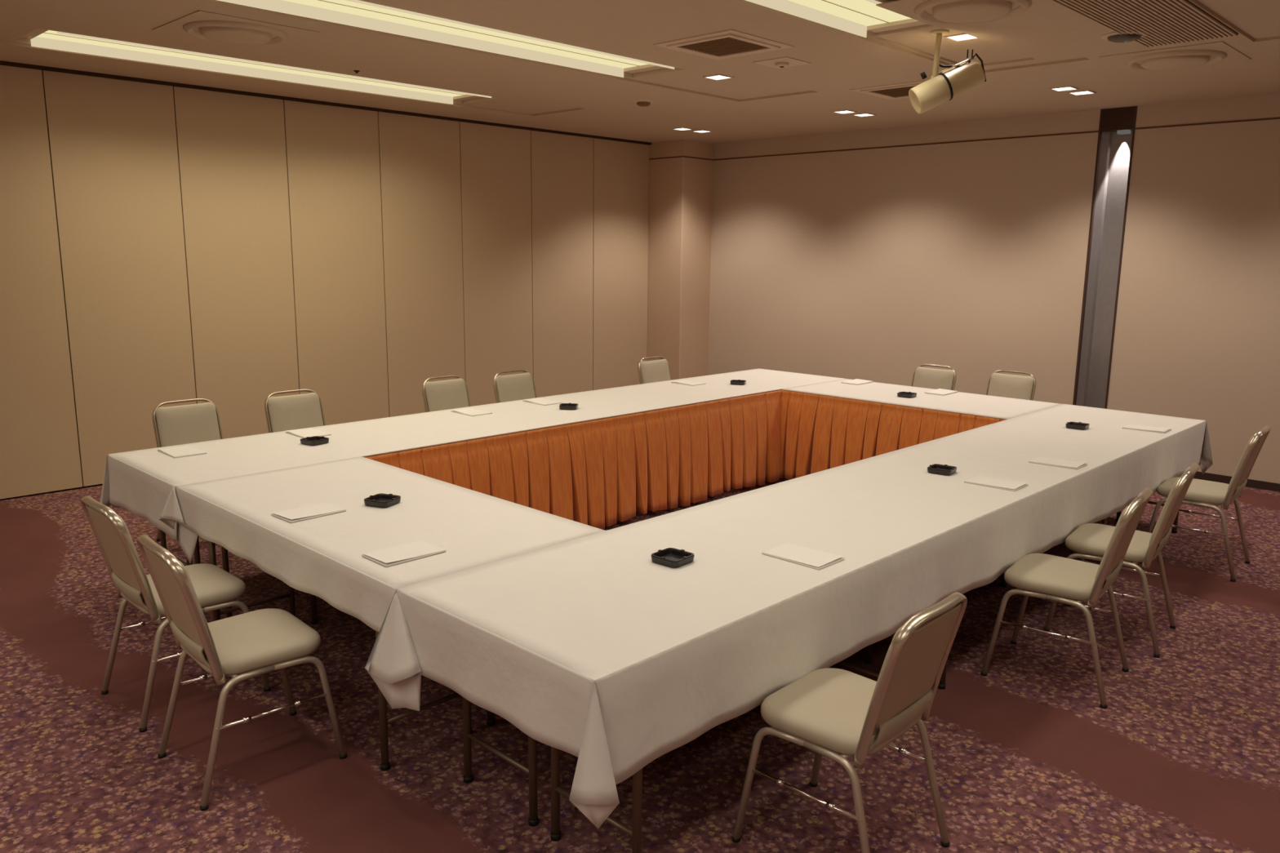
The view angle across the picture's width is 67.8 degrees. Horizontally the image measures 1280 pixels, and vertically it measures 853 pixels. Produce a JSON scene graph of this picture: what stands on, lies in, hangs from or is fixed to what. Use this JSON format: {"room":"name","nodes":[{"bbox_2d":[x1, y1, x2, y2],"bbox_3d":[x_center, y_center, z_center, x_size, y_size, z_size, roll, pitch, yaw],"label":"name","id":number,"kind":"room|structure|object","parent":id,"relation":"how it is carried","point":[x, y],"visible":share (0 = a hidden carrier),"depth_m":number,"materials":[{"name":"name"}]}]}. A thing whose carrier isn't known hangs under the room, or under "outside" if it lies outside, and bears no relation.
{"room":"conference room","nodes":[
{"label":"conference room","id":0,"kind":"room"},
{"bbox_2d":[0,60,651,500],"bbox_3d":[-4.326,-0.958,6.518,0.130,2.946,12.595,11,14,43],"label":"wall","id":1,"kind":"structure","parent":0,"point":[161,242],"depth_m":7.79,"materials":[{"name":"brown paint"}]},
{"bbox_2d":[0,477,1279,852],"bbox_3d":[-0.470,1.156,3.428,10.456,0.001,13.296,11,14,43],"label":"floor","id":2,"kind":"structure","parent":0,"point":[1183,755],"depth_m":3.46,"materials":[{"name":"carpet"}]},
{"bbox_2d":[80,495,270,732],"bbox_3d":[-1.830,0.656,3.742,0.451,0.839,0.532,11,14,43],"label":"banquet chair","id":3,"kind":"object","parent":2,"relation":"on","point":[213,585],"visible":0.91,"depth_m":3.58,"materials":[{"name":"beige fabric"}]},
{"bbox_2d":[160,529,192,565],"bbox_3d":[-1.904,0.417,5.366,0.442,0.714,1.792,11,14,43],"label":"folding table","id":4,"kind":"object","parent":2,"relation":"on","point":[162,535],"visible":0.16,"depth_m":5.00,"materials":[{"name":"brown metal"}]},
{"bbox_2d":[151,398,222,541],"bbox_3d":[-2.609,0.284,5.706,0.532,0.839,0.451,11,14,43],"label":"banquet chair","id":5,"kind":"object","parent":2,"relation":"on","point":[174,425],"visible":0.33,"depth_m":5.77,"materials":[{"name":"beige fabric"}]},
{"bbox_2d":[136,534,346,810],"bbox_3d":[-1.369,0.751,3.260,0.532,0.839,0.451,-9,14,-42],"label":"banquet chair","id":6,"kind":"object","parent":2,"relation":"on","point":[268,640],"visible":1,"depth_m":3.14,"materials":[{"name":"beige fabric"}]},
{"bbox_2d":[264,389,325,432],"bbox_3d":[-2.113,0.209,6.137,0.532,0.839,0.451,11,14,43],"label":"banquet chair","id":7,"kind":"object","parent":2,"relation":"on","point":[290,412],"visible":0.34,"depth_m":6.20,"materials":[{"name":"beige fabric"}]},
{"bbox_2d":[175,435,501,617],"bbox_3d":[-1.582,0.478,5.058,0.442,0.714,1.792,11,14,43],"label":"folding table","id":8,"kind":"object","parent":2,"relation":"on","point":[197,551],"visible":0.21,"depth_m":4.68,"materials":[{"name":"brown metal"}]},
{"bbox_2d":[100,368,844,564],"bbox_3d":[-0.459,0.037,6.425,1.089,0.336,5.520,11,14,43],"label":"tablecloth","id":9,"kind":"object","parent":8,"relation":"on","point":[141,482],"visible":0.87,"depth_m":5.33,"materials":[{"name":"white fabric"}]},
{"bbox_2d":[157,444,207,457],"bbox_3d":[-2.343,0.126,4.876,0.236,0.013,0.156,11,14,43],"label":"notepad","id":10,"kind":"object","parent":9,"relation":"on","point":[182,451],"visible":1,"depth_m":4.86,"materials":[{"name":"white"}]},
{"bbox_2d":[285,427,331,438],"bbox_3d":[-1.876,0.036,5.391,0.236,0.013,0.156,11,14,43],"label":"notepad","id":11,"kind":"object","parent":9,"relation":"on","point":[303,433],"visible":0.98,"depth_m":5.38,"materials":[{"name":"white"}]},
{"bbox_2d":[300,435,328,445],"bbox_3d":[-1.752,0.077,5.134,0.120,0.028,0.120,7,12,32],"label":"ashtray","id":12,"kind":"object","parent":9,"relation":"on","point":[315,440],"visible":1,"depth_m":5.11,"materials":[{"name":"black plastic"}]},
{"bbox_2d":[450,408,492,416],"bbox_3d":[-1.087,-0.096,6.146,0.236,0.013,0.156,11,14,43],"label":"notepad","id":13,"kind":"object","parent":9,"relation":"on","point":[468,411],"visible":1,"depth_m":6.13,"materials":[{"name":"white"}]},
{"bbox_2d":[522,398,562,405],"bbox_3d":[-0.675,-0.173,6.590,0.236,0.013,0.156,11,14,43],"label":"notepad","id":14,"kind":"object","parent":9,"relation":"on","point":[543,402],"visible":1,"depth_m":6.57,"materials":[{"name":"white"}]},
{"bbox_2d":[559,403,577,409],"bbox_3d":[-0.474,-0.133,6.341,0.120,0.028,0.120,1,11,4],"label":"ashtray","id":15,"kind":"object","parent":9,"relation":"on","point":[562,406],"visible":1,"depth_m":6.29,"materials":[{"name":"black plastic"}]},
{"bbox_2d":[671,380,706,386],"bbox_3d":[0.386,-0.350,7.607,0.236,0.013,0.156,11,14,43],"label":"notepad","id":16,"kind":"object","parent":9,"relation":"on","point":[681,382],"visible":1,"depth_m":7.58,"materials":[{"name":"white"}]},
{"bbox_2d":[730,379,746,385],"bbox_3d":[0.783,-0.352,7.598,0.120,0.028,0.120,3,11,14],"label":"ashtray","id":17,"kind":"object","parent":9,"relation":"on","point":[737,382],"visible":1,"depth_m":7.55,"materials":[{"name":"black plastic"}]},
{"bbox_2d":[208,541,471,771],"bbox_3d":[-1.247,0.713,3.811,1.792,0.714,0.442,11,14,43],"label":"folding table","id":18,"kind":"object","parent":2,"relation":"on","point":[384,721],"visible":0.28,"depth_m":3.35,"materials":[{"name":"brown metal"}]},
{"bbox_2d":[158,456,604,631],"bbox_3d":[-1.155,0.419,3.959,1.948,0.200,0.942,11,14,43],"label":"tablecloth","id":19,"kind":"object","parent":18,"relation":"on","point":[320,557],"visible":0.99,"depth_m":3.69,"materials":[{"name":"white fabric"}]},
{"bbox_2d":[271,502,346,523],"bbox_3d":[-1.317,0.338,3.793,0.156,0.013,0.236,10,14,41],"label":"notepad","id":20,"kind":"object","parent":19,"relation":"on","point":[293,515],"visible":1,"depth_m":3.77,"materials":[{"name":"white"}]},
{"bbox_2d":[364,493,400,507],"bbox_3d":[-1.065,0.305,3.941,0.120,0.028,0.120,5,11,22],"label":"ashtray","id":21,"kind":"object","parent":19,"relation":"on","point":[381,500],"visible":1,"depth_m":3.93,"materials":[{"name":"black glass"}]},
{"bbox_2d":[361,540,445,567],"bbox_3d":[-0.816,0.435,3.299,0.156,0.013,0.236,11,14,43],"label":"notepad","id":22,"kind":"object","parent":19,"relation":"on","point":[392,556],"visible":1,"depth_m":3.28,"materials":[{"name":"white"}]},
{"bbox_2d":[310,594,495,725],"bbox_3d":[-0.933,0.657,4.129,1.792,0.714,0.442,11,14,43],"label":"folding table","id":23,"kind":"object","parent":2,"relation":"on","point":[491,720],"visible":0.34,"depth_m":4.51,"materials":[{"name":"brown metal"}]},
{"bbox_2d":[422,375,471,412],"bbox_3d":[-1.281,0.075,6.907,0.532,0.839,0.451,11,14,43],"label":"banquet chair","id":24,"kind":"object","parent":2,"relation":"on","point":[440,395],"visible":0.31,"depth_m":6.96,"materials":[{"name":"beige fabric"}]},
{"bbox_2d":[462,696,538,826],"bbox_3d":[0.030,0.781,3.517,0.442,0.714,1.792,11,14,43],"label":"folding table","id":25,"kind":"object","parent":2,"relation":"on","point":[533,819],"visible":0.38,"depth_m":3.03,"materials":[{"name":"brown metal"}]},
{"bbox_2d":[493,369,537,403],"bbox_3d":[-0.827,0.011,7.283,0.532,0.839,0.451,11,14,43],"label":"banquet chair","id":26,"kind":"object","parent":2,"relation":"on","point":[508,388],"visible":0.3,"depth_m":7.34,"materials":[{"name":"beige fabric"}]},
{"bbox_2d":[502,402,702,435],"bbox_3d":[-0.326,0.256,6.328,0.442,0.714,1.792,11,14,43],"label":"folding table","id":27,"kind":"object","parent":2,"relation":"on","point":[700,402],"visible":0.11,"depth_m":6.01,"materials":[{"name":"brown metal"}]},
{"bbox_2d":[364,390,785,528],"bbox_3d":[-0.150,0.279,6.159,0.140,0.689,3.600,11,14,43],"label":"table skirt","id":28,"kind":"object","parent":27,"relation":"attached to","point":[597,473],"visible":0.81,"depth_m":6.15,"materials":[{"name":"orange fabric"}]},
{"bbox_2d":[637,356,671,384],"bbox_3d":[0.270,-0.167,8.307,0.532,0.839,0.451,11,14,43],"label":"banquet chair","id":29,"kind":"object","parent":2,"relation":"on","point":[655,371],"visible":0.25,"depth_m":8.36,"materials":[{"name":"beige"}]},
{"bbox_2d":[550,631,896,852],"bbox_3d":[0.352,0.842,3.209,0.442,0.714,1.792,11,14,43],"label":"folding table","id":30,"kind":"object","parent":2,"relation":"on","point":[635,832],"visible":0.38,"depth_m":2.84,"materials":[{"name":"brown metal"}]},
{"bbox_2d":[705,390,777,402],"bbox_3d":[0.931,0.035,7.598,0.442,0.714,1.792,11,14,43],"label":"folding table","id":31,"kind":"object","parent":2,"relation":"on","point":[776,390],"visible":0.12,"depth_m":7.03,"materials":[{"name":"brown metal"}]},
{"bbox_2d":[732,591,967,852],"bbox_3d":[0.627,0.856,2.811,0.532,0.839,0.451,10,14,42],"label":"banquet chair","id":32,"kind":"object","parent":2,"relation":"on","point":[824,712],"visible":1,"depth_m":2.69,"materials":[{"name":"beige fabric"}]},
{"bbox_2d":[786,390,1002,419],"bbox_3d":[1.893,0.159,6.986,1.792,0.714,0.442,11,14,43],"label":"folding table","id":33,"kind":"object","parent":2,"relation":"on","point":[786,390],"visible":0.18,"depth_m":6.70,"materials":[{"name":"brown metal"}]},
{"bbox_2d":[779,390,1005,479],"bbox_3d":[1.723,0.178,6.812,1.800,0.689,0.140,11,14,43],"label":"table skirt","id":34,"kind":"object","parent":33,"relation":"attached to","point":[820,433],"visible":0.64,"depth_m":6.96,"materials":[{"name":"orange fabric"}]},
{"bbox_2d":[781,378,1062,419],"bbox_3d":[2.059,-0.135,7.102,1.799,0.186,0.920,11,14,43],"label":"tablecloth","id":35,"kind":"object","parent":33,"relation":"on","point":[973,404],"visible":0.86,"depth_m":6.93,"materials":[{"name":"white fabric"}]},
{"bbox_2d":[840,378,873,384],"bbox_3d":[1.770,-0.364,7.766,0.156,0.013,0.236,11,14,43],"label":"notepad","id":36,"kind":"object","parent":35,"relation":"on","point":[857,381],"visible":1,"depth_m":7.76,"materials":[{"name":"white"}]},
{"bbox_2d":[897,391,916,397],"bbox_3d":[1.971,-0.235,7.038,0.120,0.028,0.120,9,13,37],"label":"ashtray","id":37,"kind":"object","parent":35,"relation":"on","point":[904,394],"visible":1,"depth_m":7.01,"materials":[{"name":"black plastic"}]},
{"bbox_2d":[924,388,958,395],"bbox_3d":[2.293,-0.263,7.253,0.156,0.013,0.236,11,14,43],"label":"notepad","id":38,"kind":"object","parent":35,"relation":"on","point":[940,391],"visible":1,"depth_m":7.23,"materials":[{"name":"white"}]},
{"bbox_2d":[911,364,956,390],"bbox_3d":[2.330,-0.076,7.941,0.451,0.839,0.532,11,14,43],"label":"banquet chair","id":39,"kind":"object","parent":2,"relation":"on","point":[922,377],"visible":0.28,"depth_m":8.01,"materials":[{"name":"beige fabric"}]},
{"bbox_2d":[864,550,1076,689],"bbox_3d":[1.608,0.620,4.479,0.442,0.714,1.792,11,14,43],"label":"folding table","id":40,"kind":"object","parent":2,"relation":"on","point":[868,659],"visible":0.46,"depth_m":4.16,"materials":[{"name":"brown metal"}]},
{"bbox_2d":[985,369,1035,400],"bbox_3d":[2.843,-0.005,7.587,0.451,0.839,0.532,11,14,43],"label":"banquet chair","id":41,"kind":"object","parent":2,"relation":"on","point":[1006,385],"visible":0.3,"depth_m":7.65,"materials":[{"name":"beige"}]},
{"bbox_2d":[981,488,1153,708],"bbox_3d":[1.801,0.648,4.004,0.532,0.839,0.451,8,13,36],"label":"banquet chair","id":42,"kind":"object","parent":2,"relation":"on","point":[1050,577],"visible":1,"depth_m":3.89,"materials":[{"name":"beige fabric"}]},
{"bbox_2d":[1056,501,1178,563],"bbox_3d":[2.864,0.399,5.749,0.442,0.714,1.792,11,14,43],"label":"folding table","id":43,"kind":"object","parent":2,"relation":"on","point":[1174,530],"visible":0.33,"depth_m":6.17,"materials":[{"name":"brown metal"}]},
{"bbox_2d":[1044,462,1199,657],"bbox_3d":[2.273,0.564,4.486,0.532,0.839,0.451,8,13,36],"label":"banquet chair","id":44,"kind":"object","parent":2,"relation":"on","point":[1093,539],"visible":0.92,"depth_m":4.35,"materials":[{"name":"beige fabric"}]},
{"bbox_2d":[1139,425,1271,582],"bbox_3d":[3.259,0.388,5.491,0.532,0.839,0.451,10,14,40],"label":"banquet chair","id":45,"kind":"object","parent":2,"relation":"on","point":[1215,493],"visible":0.81,"depth_m":5.33,"materials":[{"name":"beige fabric"}]},
{"bbox_2d":[0,0,1279,143],"bbox_3d":[-0.438,-1.775,2.884,10.456,0.075,13.296,11,14,43],"label":"ceiling","id":46,"kind":"structure","parent":0,"point":[1023,57],"depth_m":6.16,"materials":[{"name":"beige paint"}]},
{"bbox_2d":[151,9,319,48],"bbox_3d":[-2.252,-2.184,5.319,0.660,0.047,0.660,11,14,43],"label":"ceiling vent","id":47,"kind":"object","parent":46,"relation":"in","point":[208,26],"visible":1,"depth_m":5.21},
{"bbox_2d":[19,28,491,104],"bbox_3d":[-2.454,-2.510,6.723,0.536,0.068,3.276,11,14,43],"label":"light","id":48,"kind":"object","parent":46,"relation":"attached to","point":[42,38],"visible":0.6,"depth_m":6.58,"materials":[{"name":"beige plastic"}]},
{"bbox_2d":[217,0,674,77],"bbox_3d":[-1.033,-2.248,5.392,0.486,0.068,3.316,11,14,43],"label":"light","id":49,"kind":"object","parent":46,"relation":"attached to","point":[356,13],"visible":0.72,"depth_m":5.52,"materials":[{"name":"beige"}]},
{"bbox_2d":[345,0,674,69],"bbox_3d":[-0.862,-2.212,5.229,0.006,0.060,3.120,11,14,43],"label":"diffuser","id":50,"kind":"object","parent":49,"relation":"attached to","point":[354,1],"depth_m":5.31,"materials":[{"name":"beige plastic"}]},
{"bbox_2d":[632,100,654,106],"bbox_3d":[0.029,-2.609,7.708,0.180,0.034,0.180,11,14,43],"label":"smoke detector","id":51,"kind":"object","parent":46,"relation":"attached to","point":[640,103],"visible":1,"depth_m":7.67,"materials":[{"name":"beige plastic"}]},
{"bbox_2d":[671,127,693,130],"bbox_3d":[0.417,-2.928,9.380,0.154,0.008,0.154,11,14,43],"label":"recessed light","id":52,"kind":"object","parent":46,"relation":"in","point":[677,128],"visible":1,"depth_m":9.37,"materials":[{"name":"beige"}]},
{"bbox_2d":[691,129,712,133],"bbox_3d":[0.620,-2.956,9.543,0.154,0.008,0.154,11,14,43],"label":"recessed light","id":53,"kind":"object","parent":46,"relation":"in","point":[696,131],"visible":1,"depth_m":9.53,"materials":[{"name":"beige"}]},
{"bbox_2d":[702,73,733,80],"bbox_3d":[0.545,-2.436,6.647,0.154,0.008,0.154,11,14,43],"label":"recessed light","id":54,"kind":"object","parent":46,"relation":"in","point":[715,77],"visible":1,"depth_m":6.64,"materials":[{"name":"beige"}]},
{"bbox_2d":[653,29,794,59],"bbox_3d":[0.489,-2.214,5.551,0.580,0.014,0.580,11,14,43],"label":"ceiling vent","id":55,"kind":"object","parent":46,"relation":"in","point":[730,43],"visible":1,"depth_m":5.51,"materials":[{"name":"beige metal"}]},
{"bbox_2d":[753,56,810,68],"bbox_3d":[0.899,-2.291,6.038,0.260,0.030,0.260,11,14,43],"label":"smoke detector","id":56,"kind":"object","parent":46,"relation":"attached to","point":[782,62],"visible":1,"depth_m":6.01,"materials":[{"name":"beige plastic"}]},
{"bbox_2d":[745,0,927,37],"bbox_3d":[0.331,-1.991,4.087,0.436,0.068,3.316,11,14,43],"label":"light","id":57,"kind":"object","parent":46,"relation":"attached to","point":[857,17],"visible":0.65,"depth_m":5.01,"materials":[{"name":"beige"}]},
{"bbox_2d":[745,0,866,37],"bbox_3d":[0.178,-2.016,4.234,0.006,0.060,3.120,11,14,43],"label":"diffuser","id":58,"kind":"object","parent":57,"relation":"attached to","point":[793,7],"depth_m":4.98,"materials":[{"name":"beige plastic"}]},
{"bbox_2d":[787,0,911,26],"bbox_3d":[0.332,-2.020,4.082,0.432,0.008,3.120,11,14,43],"label":"diffuser","id":59,"kind":"object","parent":57,"relation":"attached to","point":[850,12],"depth_m":5.01,"materials":[{"name":"beige plastic"}]},
{"bbox_2d":[865,0,881,4],"bbox_3d":[0.485,-1.958,3.941,0.006,0.060,3.120,11,14,43],"label":"diffuser","id":60,"kind":"object","parent":57,"relation":"attached to","point":[874,2],"depth_m":4.59,"materials":[{"name":"beige plastic"}]},
{"bbox_2d":[831,109,857,114],"bbox_3d":[1.742,-2.678,8.114,0.154,0.008,0.154,11,14,43],"label":"recessed light","id":61,"kind":"object","parent":46,"relation":"in","point":[846,111],"visible":1,"depth_m":8.11,"materials":[{"name":"beige"}]},
{"bbox_2d":[851,112,876,116],"bbox_3d":[1.945,-2.706,8.277,0.154,0.008,0.154,11,14,43],"label":"recessed light","id":62,"kind":"object","parent":46,"relation":"in","point":[864,114],"visible":1,"depth_m":8.26,"materials":[{"name":"beige"}]},
{"bbox_2d":[849,80,925,99],"bbox_3d":[1.954,-2.470,7.019,0.580,0.014,0.580,11,14,43],"label":"ceiling vent","id":63,"kind":"object","parent":46,"relation":"in","point":[897,91],"visible":0.61,"depth_m":6.99,"materials":[{"name":"beige metal"}]},
{"bbox_2d":[908,29,986,114],"bbox_3d":[1.722,-1.971,5.316,0.425,0.439,0.160,0,11,-1],"label":"spotlight","id":64,"kind":"object","parent":46,"relation":"hanging from","point":[941,88],"visible":1,"depth_m":5.28,"materials":[{"name":"cream painted metal"},{"name":"black rubber"}]},
{"bbox_2d":[943,32,977,41],"bbox_3d":[1.827,-2.203,5.391,0.154,0.008,0.154,11,14,43],"label":"recessed light","id":65,"kind":"object","parent":46,"relation":"in","point":[959,37],"visible":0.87,"depth_m":5.39,"materials":[{"name":"beige"}]},
{"bbox_2d":[875,0,1066,28],"bbox_3d":[1.604,-2.010,4.611,0.660,0.047,0.660,11,14,43],"label":"ceiling vent","id":66,"kind":"object","parent":46,"relation":"in","point":[940,14],"visible":1,"depth_m":4.59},
{"bbox_2d":[1048,85,1079,91],"bbox_3d":[3.053,-2.431,6.860,0.154,0.008,0.154,11,14,43],"label":"recessed light","id":67,"kind":"object","parent":46,"relation":"in","point":[1067,87],"visible":1,"depth_m":6.85,"materials":[{"name":"beige"}]},
{"bbox_2d":[1066,89,1096,95],"bbox_3d":[3.255,-2.459,7.023,0.154,0.008,0.154,11,14,43],"label":"recessed light","id":68,"kind":"object","parent":46,"relation":"in","point":[1085,91],"visible":1,"depth_m":7.01,"materials":[{"name":"beige"}]},
{"bbox_2d":[1100,31,1149,42],"bbox_3d":[2.636,-2.114,5.188,0.240,0.032,0.240,11,14,43],"label":"ceiling sensor","id":69,"kind":"object","parent":46,"relation":"attached to","point":[1113,37],"visible":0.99,"depth_m":5.15,"materials":[{"name":"beige plastic"}]},
{"bbox_2d":[1049,0,1239,47],"bbox_3d":[2.480,-2.035,4.704,0.464,0.011,1.640,11,14,43],"label":"ceiling vent","id":70,"kind":"object","parent":46,"relation":"in","point":[1166,22],"visible":1,"depth_m":4.79,"materials":[{"name":"brown metal"}]},
{"bbox_2d":[1098,41,1251,72],"bbox_3d":[3.236,-2.207,5.768,0.660,0.047,0.660,11,14,43],"label":"ceiling vent","id":71,"kind":"object","parent":46,"relation":"in","point":[1197,55],"visible":1,"depth_m":5.66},
{"bbox_2d":[646,139,713,379],"bbox_3d":[0.463,-1.738,11.016,0.619,2.943,0.653,11,14,43],"label":"column","id":72,"kind":"structure","parent":0,"point":[681,188],"depth_m":10.72,"materials":[{"name":"beige paint"}]},
{"bbox_2d":[707,93,1279,483],"bbox_3d":[4.167,-1.106,7.826,10.249,2.943,0.140,11,14,43],"label":"wall","id":73,"kind":"structure","parent":0,"point":[878,265],"depth_m":8.49,"materials":[{"name":"paint"}]},
{"bbox_2d":[648,117,1279,160],"bbox_3d":[3.953,-2.340,7.365,10.256,0.012,0.509,11,14,43],"label":"trim","id":74,"kind":"structure","parent":73,"relation":"attached to","point":[1270,118],"depth_m":8.56,"materials":[{"name":"brown wood"}]},
{"bbox_2d":[1072,106,1137,408],"bbox_3d":[3.905,-1.148,8.041,0.280,2.943,0.101,11,14,43],"label":"steel column","id":75,"kind":"structure","parent":73,"relation":"attached to","point":[1116,135],"depth_m":8.02,"materials":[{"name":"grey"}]},
{"bbox_2d":[1116,129,1130,134],"bbox_3d":[3.949,-2.402,7.778,0.085,0.028,0.063,11,14,43],"label":"lamp","id":76,"kind":"object","parent":75,"relation":"on","point":[1118,131],"depth_m":7.76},
{"bbox_2d":[1193,471,1279,492],"bbox_3d":[4.277,0.354,7.864,9.749,0.062,0.012,11,14,43],"label":"baseboard","id":77,"kind":"structure","parent":73,"relation":"attached to","point":[1257,484],"depth_m":7.43,"materials":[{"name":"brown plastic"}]},
{"bbox_3d":[1.286,0.560,4.787,0.442,0.714,1.792,11,14,43],"label":"folding table","id":78,"kind":"object","parent":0,"visible":0},
{"bbox_2d":[364,404,1213,828],"bbox_3d":[1.427,0.422,4.625,1.120,0.396,5.558,11,14,43],"label":"tablecloth","id":79,"kind":"object","parent":78,"relation":"on","point":[605,655],"visible":0.97,"depth_m":3.12,"materials":[{"name":"white fabric"}]},
{"bbox_2d":[650,547,694,568],"bbox_3d":[0.111,0.447,3.249,0.120,0.028,0.120,9,14,39],"label":"ashtray","id":80,"kind":"object","parent":79,"relation":"on","point":[673,557],"visible":1,"depth_m":3.24,"materials":[{"name":"black glass"}]},
{"bbox_2d":[761,542,844,569],"bbox_3d":[0.567,0.447,3.316,0.236,0.013,0.156,11,14,43],"label":"notepad","id":81,"kind":"object","parent":79,"relation":"on","point":[809,557],"visible":1,"depth_m":3.30,"materials":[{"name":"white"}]},
{"bbox_2d":[927,463,956,475],"bbox_3d":[1.462,0.208,4.614,0.120,0.028,0.120,8,13,35],"label":"ashtray","id":82,"kind":"object","parent":79,"relation":"on","point":[935,468],"visible":1,"depth_m":4.59,"materials":[{"name":"black glass"}]},
{"bbox_2d":[964,475,1028,491],"bbox_3d":[1.641,0.259,4.396,0.236,0.013,0.156,10,14,42],"label":"notepad","id":83,"kind":"object","parent":79,"relation":"on","point":[1007,485],"visible":1,"depth_m":4.38,"materials":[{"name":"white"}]},
{"bbox_2d":[1028,456,1087,470],"bbox_3d":[2.120,0.182,4.837,0.236,0.013,0.156,10,14,41],"label":"notepad","id":84,"kind":"object","parent":79,"relation":"on","point":[1070,464],"visible":1,"depth_m":4.82,"materials":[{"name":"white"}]},
{"bbox_2d":[1066,422,1089,430],"bbox_3d":[2.680,-0.005,5.838,0.120,0.028,0.120,9,13,38],"label":"ashtray","id":85,"kind":"object","parent":79,"relation":"on","point":[1076,425],"visible":1,"depth_m":5.81,"materials":[{"name":"black plastic"}]},
{"bbox_2d":[1122,424,1171,433],"bbox_3d":[3.097,0.010,5.825,0.236,0.013,0.156,10,14,41],"label":"notepad","id":86,"kind":"object","parent":79,"relation":"on","point":[1142,428],"visible":1,"depth_m":5.80,"materials":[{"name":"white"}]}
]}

